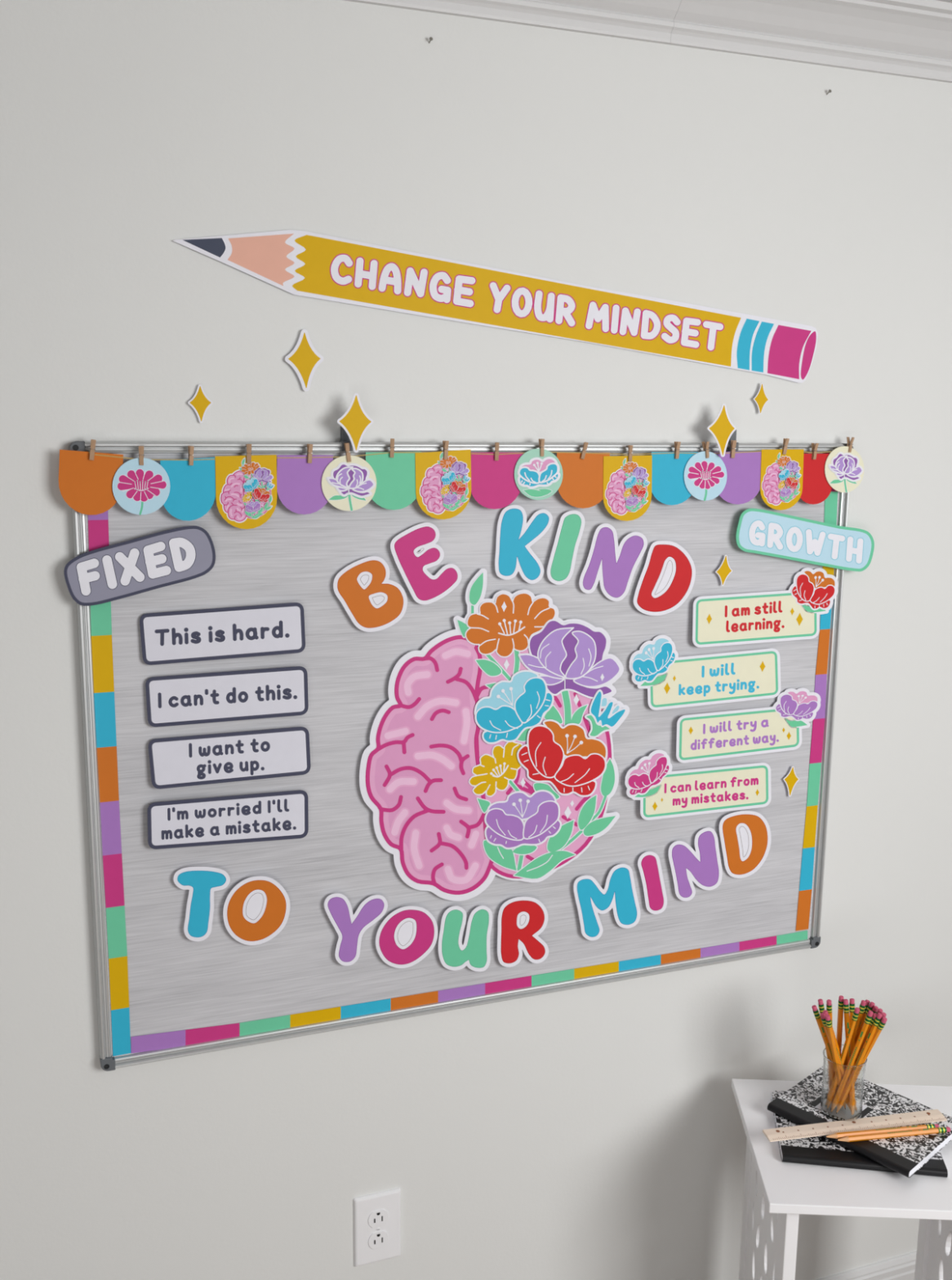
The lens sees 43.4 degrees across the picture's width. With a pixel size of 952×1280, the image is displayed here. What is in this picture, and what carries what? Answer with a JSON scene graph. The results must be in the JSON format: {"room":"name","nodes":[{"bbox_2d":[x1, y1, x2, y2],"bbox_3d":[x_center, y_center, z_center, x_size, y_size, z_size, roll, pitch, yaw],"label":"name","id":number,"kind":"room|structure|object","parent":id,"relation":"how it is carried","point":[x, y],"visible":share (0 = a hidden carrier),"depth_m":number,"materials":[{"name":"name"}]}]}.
{"room":"classroom","nodes":[
{"label":"classroom","id":0,"kind":"room"},
{"bbox_2d":[0,0,951,1279],"bbox_3d":[0.003,0.158,1.923,5.600,2.500,0.100,-3,11,-21],"label":"wall","id":1,"kind":"structure","parent":0,"point":[593,1132],"depth_m":1.81,"materials":[{"name":"paint"}]},
{"bbox_2d":[187,384,213,422],"bbox_3d":[-0.375,-0.322,1.629,0.033,0.052,0.005,-3,11,-21],"label":"paper sparkle","id":2,"kind":"object","parent":1,"relation":"attached to","point":[200,402],"visible":1,"depth_m":1.63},
{"bbox_2d":[284,328,323,391],"bbox_3d":[-0.240,-0.390,1.668,0.055,0.084,0.006,-3,11,-21],"label":"paper sparkle","id":3,"kind":"object","parent":1,"relation":"attached to","point":[304,359],"visible":1,"depth_m":1.67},
{"bbox_2d":[337,392,373,453],"bbox_3d":[-0.173,-0.305,1.683,0.052,0.082,0.023,-3,11,-21],"label":"paper sparkle","id":4,"kind":"object","parent":1,"relation":"attached to","point":[355,421],"visible":1,"depth_m":1.67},
{"bbox_2d":[353,1187,400,1266],"bbox_3d":[-0.160,0.961,1.954,0.079,0.124,0.008,-3,11,-21],"label":"electrical outlet","id":5,"kind":"object","parent":1,"relation":"attached to","point":[377,1215],"visible":1,"depth_m":1.95,"materials":[{"name":"plastic"}]},
{"bbox_2d":[368,1230,388,1248],"bbox_3d":[-0.160,0.981,1.955,0.035,0.029,0.002,-3,11,-21],"label":"receptacle","id":6,"kind":"object","parent":5,"relation":"attached to","point":[377,1239],"depth_m":1.95,"materials":[{"name":"plastic"}]},
{"bbox_2d":[368,1208,388,1227],"bbox_3d":[-0.159,0.942,1.948,0.035,0.029,0.002,-3,11,-21],"label":"receptacle","id":7,"kind":"object","parent":5,"relation":"attached to","point":[377,1218],"depth_m":1.95,"materials":[{"name":"plastic"}]},
{"bbox_2d":[68,426,853,1071],"bbox_3d":[0.043,0.136,1.868,1.245,0.921,0.020,-3,11,-21],"label":"bulletin board frame","id":8,"kind":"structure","parent":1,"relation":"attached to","point":[108,1062],"depth_m":1.78,"materials":[{"name":"metal"}]},
{"bbox_2d":[63,525,215,605],"bbox_3d":[-0.453,-0.101,1.619,0.199,0.104,0.006,-3,11,-21],"label":"sign","id":9,"kind":"object","parent":8,"relation":"attached to","point":[157,560],"visible":1,"depth_m":1.62,"materials":[{"name":"paper"}]},
{"bbox_2d":[88,450,831,460],"bbox_3d":[0.059,-0.276,1.780,1.212,0.016,0.002,-3,11,-21],"label":"twine","id":10,"kind":"object","parent":8,"relation":"attached to","point":[758,451],"visible":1,"depth_m":1.76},
{"bbox_2d":[58,449,123,515],"bbox_3d":[-0.505,-0.207,1.574,0.083,0.086,0.001,-3,11,-21],"label":"pennant","id":11,"kind":"object","parent":10,"relation":"hanging from","point":[85,484],"visible":1,"depth_m":1.57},
{"bbox_2d":[88,439,96,460],"bbox_3d":[-0.502,-0.249,1.566,0.009,0.027,0.012,-2,11,-13],"label":"clothespin","id":12,"kind":"object","parent":10,"relation":"attached to","point":[92,448],"visible":1,"depth_m":1.56,"materials":[{"name":"brown wood"}]},
{"bbox_2d":[112,457,170,515],"bbox_3d":[-0.446,-0.205,1.595,0.075,0.076,0.001,-3,11,-21],"label":"pennant","id":13,"kind":"object","parent":10,"relation":"hanging from","point":[141,490],"visible":1,"depth_m":1.59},
{"bbox_2d":[116,468,166,515],"bbox_3d":[-0.445,-0.198,1.597,0.065,0.061,0.001,-3,11,-21],"label":"flower","id":14,"kind":"object","parent":13,"relation":"on","point":[141,491],"depth_m":1.60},
{"bbox_2d":[138,445,144,465],"bbox_3d":[-0.444,-0.245,1.589,0.007,0.025,0.012,0,10,-7],"label":"clothespin","id":15,"kind":"object","parent":10,"relation":"attached to","point":[141,455],"visible":1,"depth_m":1.59,"materials":[{"name":"wood"}]},
{"bbox_2d":[160,457,215,520],"bbox_3d":[-0.389,-0.204,1.620,0.073,0.085,0.001,-3,11,-21],"label":"pennant","id":16,"kind":"object","parent":10,"relation":"hanging from","point":[192,495],"visible":1,"depth_m":1.62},
{"bbox_2d":[187,445,194,465],"bbox_3d":[-0.384,-0.248,1.612,0.007,0.026,0.012,-5,12,-28],"label":"clothespin","id":17,"kind":"object","parent":10,"relation":"attached to","point":[190,448],"visible":1,"depth_m":1.61,"materials":[{"name":"wood"}]},
{"bbox_2d":[215,454,277,528],"bbox_3d":[-0.315,-0.203,1.645,0.084,0.102,0.004,-3,11,-21],"label":"pennant","id":18,"kind":"object","parent":10,"relation":"hanging from","point":[246,495],"visible":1,"depth_m":1.65,"materials":[{"name":"yellow paper"}]},
{"bbox_2d":[246,444,252,463],"bbox_3d":[-0.311,-0.255,1.639,0.007,0.026,0.012,1,10,-4],"label":"clothespin","id":19,"kind":"object","parent":10,"relation":"attached to","point":[249,453],"visible":1,"depth_m":1.64,"materials":[{"name":"wood"}]},
{"bbox_2d":[276,455,333,514],"bbox_3d":[-0.239,-0.217,1.675,0.081,0.082,0.001,-3,11,-21],"label":"pennant","id":20,"kind":"object","parent":10,"relation":"hanging from","point":[299,482],"visible":1,"depth_m":1.67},
{"bbox_2d":[306,444,312,463],"bbox_3d":[-0.232,-0.260,1.668,0.007,0.027,0.012,-4,11,-23],"label":"clothespin","id":21,"kind":"object","parent":10,"relation":"attached to","point":[309,446],"visible":1,"depth_m":1.67,"materials":[{"name":"wood"}]},
{"bbox_2d":[343,442,351,462],"bbox_3d":[-0.181,-0.265,1.687,0.009,0.027,0.012,-2,11,-15],"label":"clothespin","id":22,"kind":"object","parent":10,"relation":"attached to","point":[346,445],"visible":1,"depth_m":1.68,"materials":[{"name":"wood"}]},
{"bbox_2d":[321,455,376,511],"bbox_3d":[-0.179,-0.222,1.694,0.080,0.079,0.002,-3,11,-21],"label":"pennant","id":23,"kind":"object","parent":10,"relation":"hanging from","point":[346,486],"visible":1,"depth_m":1.69,"materials":[{"name":"white paper"}]},
{"bbox_2d":[389,438,395,457],"bbox_3d":[-0.120,-0.274,1.709,0.007,0.027,0.012,2,10,-3],"label":"clothespin","id":24,"kind":"object","parent":10,"relation":"attached to","point":[392,440],"visible":1,"depth_m":1.71,"materials":[{"name":"wood"}]},
{"bbox_2d":[365,451,421,510],"bbox_3d":[-0.118,-0.229,1.720,0.084,0.083,0.001,-3,11,-21],"label":"pennant","id":25,"kind":"object","parent":10,"relation":"hanging from","point":[395,477],"visible":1,"depth_m":1.72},
{"bbox_2d":[414,449,471,519],"bbox_3d":[-0.047,-0.227,1.745,0.087,0.102,0.004,-3,11,-21],"label":"pennant","id":26,"kind":"object","parent":10,"relation":"hanging from","point":[442,486],"visible":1,"depth_m":1.75,"materials":[{"name":"yellow paper"}]},
{"bbox_2d":[442,440,448,459],"bbox_3d":[-0.044,-0.276,1.738,0.008,0.027,0.012,-2,11,-21],"label":"clothespin","id":27,"kind":"object","parent":10,"relation":"attached to","point":[445,443],"visible":1,"depth_m":1.74,"materials":[{"name":"wood"}]},
{"bbox_2d":[471,452,523,509],"bbox_3d":[0.031,-0.236,1.776,0.085,0.084,0.001,-3,11,-21],"label":"pennant","id":28,"kind":"object","parent":10,"relation":"hanging from","point":[493,485],"visible":1,"depth_m":1.77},
{"bbox_2d":[514,448,562,500],"bbox_3d":[0.094,-0.249,1.795,0.080,0.077,0.002,-3,11,-21],"label":"pennant","id":29,"kind":"object","parent":10,"relation":"hanging from","point":[536,477],"visible":1,"depth_m":1.79,"materials":[{"name":"green paper"}]},
{"bbox_2d":[556,453,609,508],"bbox_3d":[0.164,-0.243,1.826,0.090,0.084,0.001,-3,11,-21],"label":"pennant","id":30,"kind":"object","parent":10,"relation":"hanging from","point":[581,486],"visible":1,"depth_m":1.82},
{"bbox_2d":[602,455,652,520],"bbox_3d":[0.235,-0.235,1.852,0.086,0.101,0.004,-3,11,-21],"label":"pennant","id":31,"kind":"object","parent":10,"relation":"hanging from","point":[627,485],"visible":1,"depth_m":1.85,"materials":[{"name":"yellow paper"}]},
{"bbox_2d":[651,452,697,505],"bbox_3d":[0.311,-0.254,1.881,0.084,0.083,0.001,-3,11,-21],"label":"pennant","id":32,"kind":"object","parent":10,"relation":"hanging from","point":[668,484],"visible":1,"depth_m":1.88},
{"bbox_2d":[674,441,680,458],"bbox_3d":[0.315,-0.297,1.873,0.007,0.027,0.012,-1,10,-18],"label":"clothespin","id":33,"kind":"object","parent":10,"relation":"attached to","point":[677,444],"visible":1,"depth_m":1.87,"materials":[{"name":"wood"}]},
{"bbox_2d":[683,451,726,501],"bbox_3d":[0.364,-0.260,1.898,0.079,0.078,0.001,-3,11,-21],"label":"pennant","id":34,"kind":"object","parent":10,"relation":"hanging from","point":[704,479],"visible":1,"depth_m":1.90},
{"bbox_2d":[701,441,709,458],"bbox_3d":[0.363,-0.301,1.891,0.009,0.027,0.012,-6,13,-33],"label":"clothespin","id":35,"kind":"object","parent":10,"relation":"attached to","point":[705,446],"visible":1,"depth_m":1.89,"materials":[{"name":"wood"}]},
{"bbox_2d":[730,440,736,457],"bbox_3d":[0.410,-0.304,1.908,0.008,0.028,0.012,0,11,-5],"label":"clothespin","id":36,"kind":"object","parent":10,"relation":"attached to","point":[733,442],"visible":1,"depth_m":1.91,"materials":[{"name":"wood"}]},
{"bbox_2d":[714,451,760,504],"bbox_3d":[0.421,-0.261,1.922,0.091,0.085,0.001,-3,11,-21],"label":"pennant","id":37,"kind":"object","parent":10,"relation":"hanging from","point":[742,485],"visible":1,"depth_m":1.93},
{"bbox_2d":[760,448,804,510],"bbox_3d":[0.499,-0.261,1.949,0.083,0.099,0.004,-3,11,-21],"label":"pennant","id":38,"kind":"object","parent":10,"relation":"hanging from","point":[780,475],"visible":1,"depth_m":1.95,"materials":[{"name":"yellow paper"}]},
{"bbox_2d":[782,438,789,454],"bbox_3d":[0.502,-0.314,1.942,0.009,0.026,0.012,-1,11,-9],"label":"clothespin","id":39,"kind":"object","parent":10,"relation":"attached to","point":[785,441],"visible":1,"depth_m":1.94,"materials":[{"name":"wood"}]},
{"bbox_2d":[811,443,818,459],"bbox_3d":[0.555,-0.310,1.963,0.008,0.027,0.012,-5,12,-27],"label":"clothespin","id":40,"kind":"object","parent":10,"relation":"attached to","point":[814,446],"visible":1,"depth_m":1.96,"materials":[{"name":"wood"}]},
{"bbox_2d":[800,453,831,504],"bbox_3d":[0.562,-0.266,1.976,0.070,0.083,0.001,-3,11,-21],"label":"pennant","id":41,"kind":"object","parent":10,"relation":"hanging from","point":[815,487],"visible":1,"depth_m":1.98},
{"bbox_2d":[824,446,863,493],"bbox_3d":[0.613,-0.283,1.989,0.079,0.077,0.002,-3,11,-21],"label":"pennant","id":42,"kind":"object","parent":10,"relation":"hanging from","point":[843,469],"visible":1,"depth_m":1.99,"materials":[{"name":"beige paper"}]},
{"bbox_2d":[85,453,839,1056],"bbox_3d":[0.042,0.149,1.871,1.212,0.885,0.002,-3,11,-21],"label":"bulletin board","id":43,"kind":"object","parent":8,"relation":"attached to","point":[176,982],"depth_m":1.80,"materials":[{"name":"grey paper"}]},
{"bbox_2d":[173,866,230,941],"bbox_3d":[-0.398,0.382,1.740,0.080,0.115,0.011,-3,11,-21],"label":"paper letter","id":44,"kind":"object","parent":43,"relation":"attached to","point":[202,882],"visible":1,"depth_m":1.73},
{"bbox_2d":[139,602,305,665],"bbox_3d":[-0.354,-0.010,1.682,0.228,0.079,0.010,-3,11,-19],"label":"card","id":45,"kind":"object","parent":43,"relation":"attached to","point":[269,629],"visible":1,"depth_m":1.68,"materials":[{"name":"paper"}]},
{"bbox_2d":[145,666,308,727],"bbox_3d":[-0.352,0.079,1.700,0.227,0.074,0.010,-3,11,-19],"label":"card","id":46,"kind":"object","parent":43,"relation":"attached to","point":[274,692],"visible":1,"depth_m":1.70,"materials":[{"name":"paper"}]},
{"bbox_2d":[147,790,308,848],"bbox_3d":[-0.357,0.261,1.732,0.232,0.079,0.009,-4,11,-22],"label":"card","id":47,"kind":"object","parent":43,"relation":"attached to","point":[276,815],"visible":1,"depth_m":1.73,"materials":[{"name":"paper"}]},
{"bbox_2d":[148,726,311,788],"bbox_3d":[-0.351,0.168,1.716,0.229,0.073,0.012,-3,11,-21],"label":"card","id":48,"kind":"object","parent":43,"relation":"attached to","point":[240,756],"visible":1,"depth_m":1.71,"materials":[{"name":"paper"}]},
{"bbox_2d":[222,875,289,945],"bbox_3d":[-0.325,0.399,1.771,0.099,0.108,0.010,-3,11,-21],"label":"paper letter","id":49,"kind":"object","parent":43,"relation":"attached to","point":[256,909],"visible":1,"depth_m":1.77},
{"bbox_2d":[324,893,387,965],"bbox_3d":[-0.184,0.439,1.833,0.100,0.119,0.011,-3,11,-21],"label":"paper letter","id":50,"kind":"object","parent":43,"relation":"attached to","point":[350,927],"visible":1,"depth_m":1.83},
{"bbox_2d":[333,555,407,631],"bbox_3d":[-0.155,-0.067,1.748,0.111,0.111,0.011,-3,11,-21],"label":"paper letter","id":51,"kind":"object","parent":43,"relation":"attached to","point":[373,602],"visible":1,"depth_m":1.74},
{"bbox_2d":[375,906,437,968],"bbox_3d":[-0.109,0.462,1.867,0.102,0.102,0.010,-3,11,-21],"label":"paper letter","id":52,"kind":"object","parent":43,"relation":"attached to","point":[407,935],"visible":1,"depth_m":1.86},
{"bbox_2d":[390,522,461,604],"bbox_3d":[-0.075,-0.113,1.770,0.111,0.122,0.011,-3,11,-21],"label":"paper letter","id":53,"kind":"object","parent":43,"relation":"attached to","point":[424,588],"visible":1,"depth_m":1.76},
{"bbox_2d":[438,905,492,971],"bbox_3d":[-0.018,0.475,1.905,0.092,0.118,0.010,-3,11,-21],"label":"paper letter","id":54,"kind":"object","parent":43,"relation":"attached to","point":[474,953],"visible":1,"depth_m":1.90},
{"bbox_2d":[359,568,629,901],"bbox_3d":[0.036,0.149,1.862,0.452,0.526,0.013,-3,11,-21],"label":"cutout","id":55,"kind":"object","parent":43,"relation":"attached to","point":[490,753],"visible":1,"depth_m":1.86,"materials":[{"name":"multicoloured paper"}]},
{"bbox_2d":[468,741,523,796],"bbox_3d":[0.031,0.202,1.866,0.091,0.089,0.001,-3,11,-21],"label":"flower","id":56,"kind":"object","parent":55,"relation":"on","point":[495,768],"depth_m":1.87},
{"bbox_2d":[464,592,555,657],"bbox_3d":[0.054,-0.023,1.832,0.151,0.101,0.001,-3,11,-21],"label":"flower","id":57,"kind":"object","parent":55,"relation":"on","point":[505,624],"depth_m":1.83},
{"bbox_2d":[497,896,548,967],"bbox_3d":[0.075,0.471,1.940,0.091,0.120,0.010,-3,11,-21],"label":"paper letter","id":58,"kind":"object","parent":43,"relation":"attached to","point":[521,920],"visible":1,"depth_m":1.93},
{"bbox_2d":[494,504,552,583],"bbox_3d":[0.071,-0.146,1.820,0.094,0.121,0.011,-3,11,-21],"label":"paper letter","id":59,"kind":"object","parent":43,"relation":"attached to","point":[515,536],"visible":1,"depth_m":1.81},
{"bbox_2d":[546,510,585,584],"bbox_3d":[0.137,-0.143,1.847,0.063,0.114,0.010,-3,11,-21],"label":"paper letter","id":60,"kind":"object","parent":43,"relation":"attached to","point":[561,565],"visible":1,"depth_m":1.84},
{"bbox_2d":[573,863,640,940],"bbox_3d":[0.216,0.434,1.987,0.126,0.127,0.010,-3,11,-21],"label":"paper letter","id":61,"kind":"object","parent":43,"relation":"attached to","point":[619,894],"visible":1,"depth_m":1.98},
{"bbox_2d":[578,523,647,601],"bbox_3d":[0.215,-0.122,1.881,0.118,0.124,0.011,-3,11,-21],"label":"paper letter","id":62,"kind":"object","parent":43,"relation":"attached to","point":[615,566],"visible":1,"depth_m":1.88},
{"bbox_2d":[637,851,666,914],"bbox_3d":[0.295,0.407,2.013,0.059,0.113,0.010,-3,11,-21],"label":"paper letter","id":63,"kind":"object","parent":43,"relation":"attached to","point":[649,865],"visible":1,"depth_m":2.01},
{"bbox_2d":[632,540,695,615],"bbox_3d":[0.301,-0.100,1.919,0.112,0.120,0.010,-3,11,-21],"label":"paper letter","id":64,"kind":"object","parent":43,"relation":"attached to","point":[666,580],"visible":1,"depth_m":1.91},
{"bbox_2d":[667,827,722,901],"bbox_3d":[0.372,0.381,2.037,0.109,0.126,0.010,-3,11,-21],"label":"paper letter","id":65,"kind":"object","parent":43,"relation":"attached to","point":[703,866],"visible":1,"depth_m":2.03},
{"bbox_2d":[624,749,771,820],"bbox_3d":[0.375,0.235,2.010,0.289,0.122,0.011,-4,11,-22],"label":"card","id":66,"kind":"object","parent":43,"relation":"attached to","point":[662,793],"visible":1,"depth_m":2.00,"materials":[{"name":"beige paper"}]},
{"bbox_2d":[626,751,670,796],"bbox_3d":[0.284,0.220,1.965,0.082,0.071,0.002,-4,11,-22],"label":"flower","id":67,"kind":"object","parent":66,"relation":"on","point":[650,776],"depth_m":1.97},
{"bbox_2d":[628,635,781,710],"bbox_3d":[0.381,0.048,1.976,0.289,0.123,0.012,-3,11,-21],"label":"card","id":68,"kind":"object","parent":43,"relation":"attached to","point":[671,681],"visible":1,"depth_m":1.97,"materials":[{"name":"beige paper"}]},
{"bbox_2d":[631,636,676,683],"bbox_3d":[0.288,0.032,1.936,0.083,0.074,0.003,-3,11,-21],"label":"flower","id":69,"kind":"object","parent":68,"relation":"on","point":[655,661],"depth_m":1.94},
{"bbox_2d":[715,555,732,586],"bbox_3d":[0.404,-0.114,1.957,0.032,0.051,0.008,-3,11,-21],"label":"paper sparkle","id":70,"kind":"object","parent":43,"relation":"attached to","point":[724,570],"visible":1,"depth_m":1.95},
{"bbox_2d":[718,810,770,878],"bbox_3d":[0.462,0.352,2.066,0.106,0.124,0.011,-3,11,-21],"label":"paper letter","id":71,"kind":"object","parent":43,"relation":"attached to","point":[744,835],"visible":1,"depth_m":2.06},
{"bbox_2d":[675,688,820,763],"bbox_3d":[0.462,0.141,2.027,0.289,0.110,0.010,-4,11,-22],"label":"card","id":72,"kind":"object","parent":43,"relation":"attached to","point":[778,727],"visible":1,"depth_m":2.02,"materials":[{"name":"beige paper"}]},
{"bbox_2d":[774,689,818,720],"bbox_3d":[0.551,0.113,2.054,0.092,0.055,0.001,-4,11,-22],"label":"flower","id":73,"kind":"object","parent":72,"relation":"on","point":[790,704],"depth_m":2.05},
{"bbox_2d":[692,567,837,647],"bbox_3d":[0.484,-0.057,1.997,0.286,0.124,0.011,-4,11,-21],"label":"card","id":74,"kind":"object","parent":43,"relation":"attached to","point":[793,613],"visible":1,"depth_m":2.00,"materials":[{"name":"beige paper"}]},
{"bbox_2d":[795,613,802,625],"bbox_3d":[0.547,-0.035,2.022,0.014,0.023,0.001,-3,11,-21],"label":"print","id":75,"kind":"object","parent":74,"relation":"attached to","point":[798,615],"depth_m":2.02},
{"bbox_2d":[790,569,835,610],"bbox_3d":[0.571,-0.085,2.023,0.093,0.070,0.003,-3,11,-21],"label":"flower","id":76,"kind":"object","parent":74,"relation":"on","point":[810,589],"depth_m":2.02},
{"bbox_2d":[782,765,799,796],"bbox_3d":[0.547,0.245,2.081,0.033,0.055,0.006,-3,11,-21],"label":"paper sparkle","id":77,"kind":"object","parent":43,"relation":"attached to","point":[791,779],"visible":1,"depth_m":2.08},
{"bbox_2d":[735,508,874,571],"bbox_3d":[0.549,-0.166,1.993,0.276,0.111,0.008,-3,11,-21],"label":"sign","id":78,"kind":"object","parent":43,"relation":"attached to","point":[760,531],"visible":1,"depth_m":1.99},
{"bbox_2d":[706,404,736,457],"bbox_3d":[0.383,-0.332,1.893,0.053,0.083,0.023,-3,11,-21],"label":"paper sparkle","id":79,"kind":"object","parent":8,"relation":"attached to","point":[722,428],"visible":1,"depth_m":1.88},
{"bbox_2d":[173,230,817,382],"bbox_3d":[0.078,-0.487,1.773,1.027,0.188,0.004,-3,11,-21],"label":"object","id":80,"kind":"object","parent":1,"relation":"attached to","point":[306,264],"visible":1,"depth_m":1.76,"materials":[{"name":"paper"}]},
{"bbox_2d":[343,0,681,44],"bbox_3d":[-1.135,-0.837,1.195,3.071,0.088,0.082,-3,11,-21],"label":"trim","id":81,"kind":"structure","parent":1,"relation":"attached to","point":[646,20],"depth_m":1.71,"materials":[{"name":"paint"}]},
{"bbox_2d":[753,382,768,413],"bbox_3d":[0.460,-0.391,1.937,0.029,0.049,0.008,-3,11,-21],"label":"paper sparkle","id":82,"kind":"object","parent":1,"relation":"attached to","point":[761,398],"visible":1,"depth_m":1.93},
{"bbox_2d":[667,0,951,83],"bbox_3d":[1.482,-0.992,2.178,2.528,0.088,0.082,-3,11,-21],"label":"trim","id":83,"kind":"structure","parent":1,"relation":"attached to","point":[909,38],"depth_m":1.83,"materials":[{"name":"paint"}]},
{"bbox_2d":[816,1250,916,1279],"bbox_3d":[0.011,1.342,2.088,5.600,0.112,0.015,-3,11,-21],"label":"baseboard","id":84,"kind":"structure","parent":1,"relation":"attached to","point":[902,1267],"depth_m":2.38,"materials":[{"name":"paint"}]},
{"bbox_3d":[0.699,1.785,0.324,5.600,0.100,4.100,-3,11,-21],"label":"floor","id":85,"kind":"structure","parent":0,"visible":0},
{"bbox_2d":[731,1079,951,1279],"bbox_3d":[0.628,1.109,1.973,0.385,0.625,0.340,1,11,3],"label":"side table","id":86,"kind":"object","parent":85,"relation":"on","point":[775,1191],"visible":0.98,"depth_m":1.84,"materials":[{"name":"white laminate"}]},
{"bbox_2d":[770,1090,947,1177],"bbox_3d":[0.609,0.793,1.927,0.245,0.012,0.188,2,11,8],"label":"notebook","id":87,"kind":"object","parent":86,"relation":"on","point":[820,1150],"visible":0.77,"depth_m":1.85,"materials":[{"name":"paper"}]},
{"bbox_2d":[767,1066,951,1177],"bbox_3d":[0.632,0.776,1.947,0.188,0.013,0.245,-9,14,-43],"label":"notebook","id":88,"kind":"object","parent":87,"relation":"on","point":[800,1104],"visible":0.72,"depth_m":1.94,"materials":[{"name":"paper"}]},
{"bbox_2d":[820,1044,866,1120],"bbox_3d":[0.595,0.720,1.940,0.068,0.100,0.068,1,11,3],"label":"glass jar","id":89,"kind":"object","parent":88,"relation":"on","point":[842,1086],"visible":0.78,"depth_m":1.92,"materials":[{"name":"clear"}]},
{"bbox_2d":[811,1004,833,1062],"bbox_3d":[0.574,0.676,1.927,0.074,0.182,0.009,2,11,10],"label":"pencil","id":90,"kind":"object","parent":89,"relation":"in","point":[815,1010],"visible":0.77,"depth_m":1.92,"materials":[{"name":"paint"}]},
{"bbox_2d":[817,999,830,1060],"bbox_3d":[0.569,0.671,1.932,0.044,0.190,0.009,2,11,10],"label":"pencil","id":91,"kind":"object","parent":89,"relation":"in","point":[820,1004],"visible":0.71,"depth_m":1.92,"materials":[{"name":"paint"}]},
{"bbox_2d":[826,999,832,1026],"bbox_3d":[0.574,0.668,1.941,0.009,0.192,0.038,11,15,44],"label":"pencil","id":92,"kind":"object","parent":89,"relation":"in","point":[828,1006],"visible":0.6,"depth_m":1.91,"materials":[{"name":"paint"}]},
{"bbox_2d":[819,1013,842,1065],"bbox_3d":[0.582,0.679,1.916,0.077,0.181,0.009,-2,11,-11],"label":"pencil","id":93,"kind":"object","parent":89,"relation":"in","point":[822,1015],"visible":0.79,"depth_m":1.90,"materials":[{"name":"paint"}]},
{"bbox_2d":[824,1013,839,1064],"bbox_3d":[0.575,0.677,1.912,0.065,0.185,0.009,-7,13,-34],"label":"pencil","id":94,"kind":"object","parent":89,"relation":"in","point":[828,1020],"visible":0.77,"depth_m":1.89,"materials":[{"name":"paint"}]},
{"bbox_2d":[835,995,843,1053],"bbox_3d":[0.590,0.667,1.947,0.009,0.194,0.024,6,12,28],"label":"pencil","id":95,"kind":"object","parent":89,"relation":"in","point":[840,1006],"visible":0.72,"depth_m":1.93,"materials":[{"name":"paint"}]},
{"bbox_2d":[843,999,851,1062],"bbox_3d":[0.599,0.672,1.922,0.009,0.192,0.033,-8,14,-40],"label":"pencil","id":96,"kind":"object","parent":89,"relation":"in","point":[846,1006],"visible":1,"depth_m":1.91,"materials":[{"name":"paint"}]},
{"bbox_2d":[840,1007,859,1065],"bbox_3d":[0.588,0.674,1.916,0.040,0.191,0.009,8,13,34],"label":"pencil","id":97,"kind":"object","parent":89,"relation":"in","point":[855,1015],"visible":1,"depth_m":1.90,"materials":[{"name":"paint"}]},
{"bbox_2d":[848,998,854,1066],"bbox_3d":[0.604,0.672,1.923,0.009,0.193,0.031,-1,11,-11],"label":"pencil","id":98,"kind":"object","parent":89,"relation":"in","point":[851,1002],"visible":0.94,"depth_m":1.92,"materials":[{"name":"paint"}]},
{"bbox_2d":[843,1000,866,1066],"bbox_3d":[0.601,0.671,1.931,0.047,0.190,0.009,-1,11,-8],"label":"pencil","id":99,"kind":"object","parent":89,"relation":"in","point":[862,1005],"visible":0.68,"depth_m":1.92,"materials":[{"name":"paint"}]},
{"bbox_2d":[846,1010,873,1066],"bbox_3d":[0.600,0.676,1.910,0.053,0.188,0.009,4,11,19],"label":"pencil","id":100,"kind":"object","parent":89,"relation":"in","point":[868,1016],"visible":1,"depth_m":1.90,"materials":[{"name":"paint"}]},
{"bbox_2d":[854,1001,874,1041],"bbox_3d":[0.609,0.671,1.942,0.060,0.186,0.009,4,11,15],"label":"pencil","id":101,"kind":"object","parent":89,"relation":"in","point":[871,1005],"visible":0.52,"depth_m":1.92,"materials":[{"name":"paint"}]},
{"bbox_2d":[854,1013,876,1062],"bbox_3d":[0.611,0.675,1.928,0.009,0.184,0.069,-8,13,-38],"label":"pencil","id":102,"kind":"object","parent":89,"relation":"in","point":[874,1015],"visible":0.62,"depth_m":1.90,"materials":[{"name":"paint"}]},
{"bbox_2d":[854,1013,882,1066],"bbox_3d":[0.611,0.678,1.907,0.059,0.187,0.009,4,11,20],"label":"pencil","id":103,"kind":"object","parent":89,"relation":"in","point":[877,1018],"visible":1,"depth_m":1.89,"materials":[{"name":"paint"}]},
{"bbox_2d":[861,1017,886,1064],"bbox_3d":[0.618,0.678,1.915,0.071,0.183,0.009,11,15,43],"label":"pencil","id":104,"kind":"object","parent":89,"relation":"in","point":[882,1024],"visible":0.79,"depth_m":1.89,"materials":[{"name":"paint"}]},
{"bbox_2d":[762,1109,947,1142],"bbox_3d":[0.607,0.774,1.909,0.309,0.004,0.028,-2,11,-12],"label":"ruler","id":105,"kind":"object","parent":88,"relation":"on","point":[806,1131],"visible":1,"depth_m":1.91,"materials":[{"name":"brown wood"}]},
{"bbox_2d":[823,1124,938,1138],"bbox_3d":[0.639,0.776,1.887,0.194,0.009,0.009,-1,11,-9],"label":"pencil","id":106,"kind":"object","parent":88,"relation":"on","point":[840,1135],"visible":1,"depth_m":1.88,"materials":[{"name":"paint"}]},
{"bbox_2d":[835,1126,950,1142],"bbox_3d":[0.655,0.778,1.881,0.194,0.009,0.009,-1,11,-10],"label":"pencil","id":107,"kind":"object","parent":88,"relation":"on","point":[936,1130],"visible":1,"depth_m":1.88,"materials":[{"name":"paint"}]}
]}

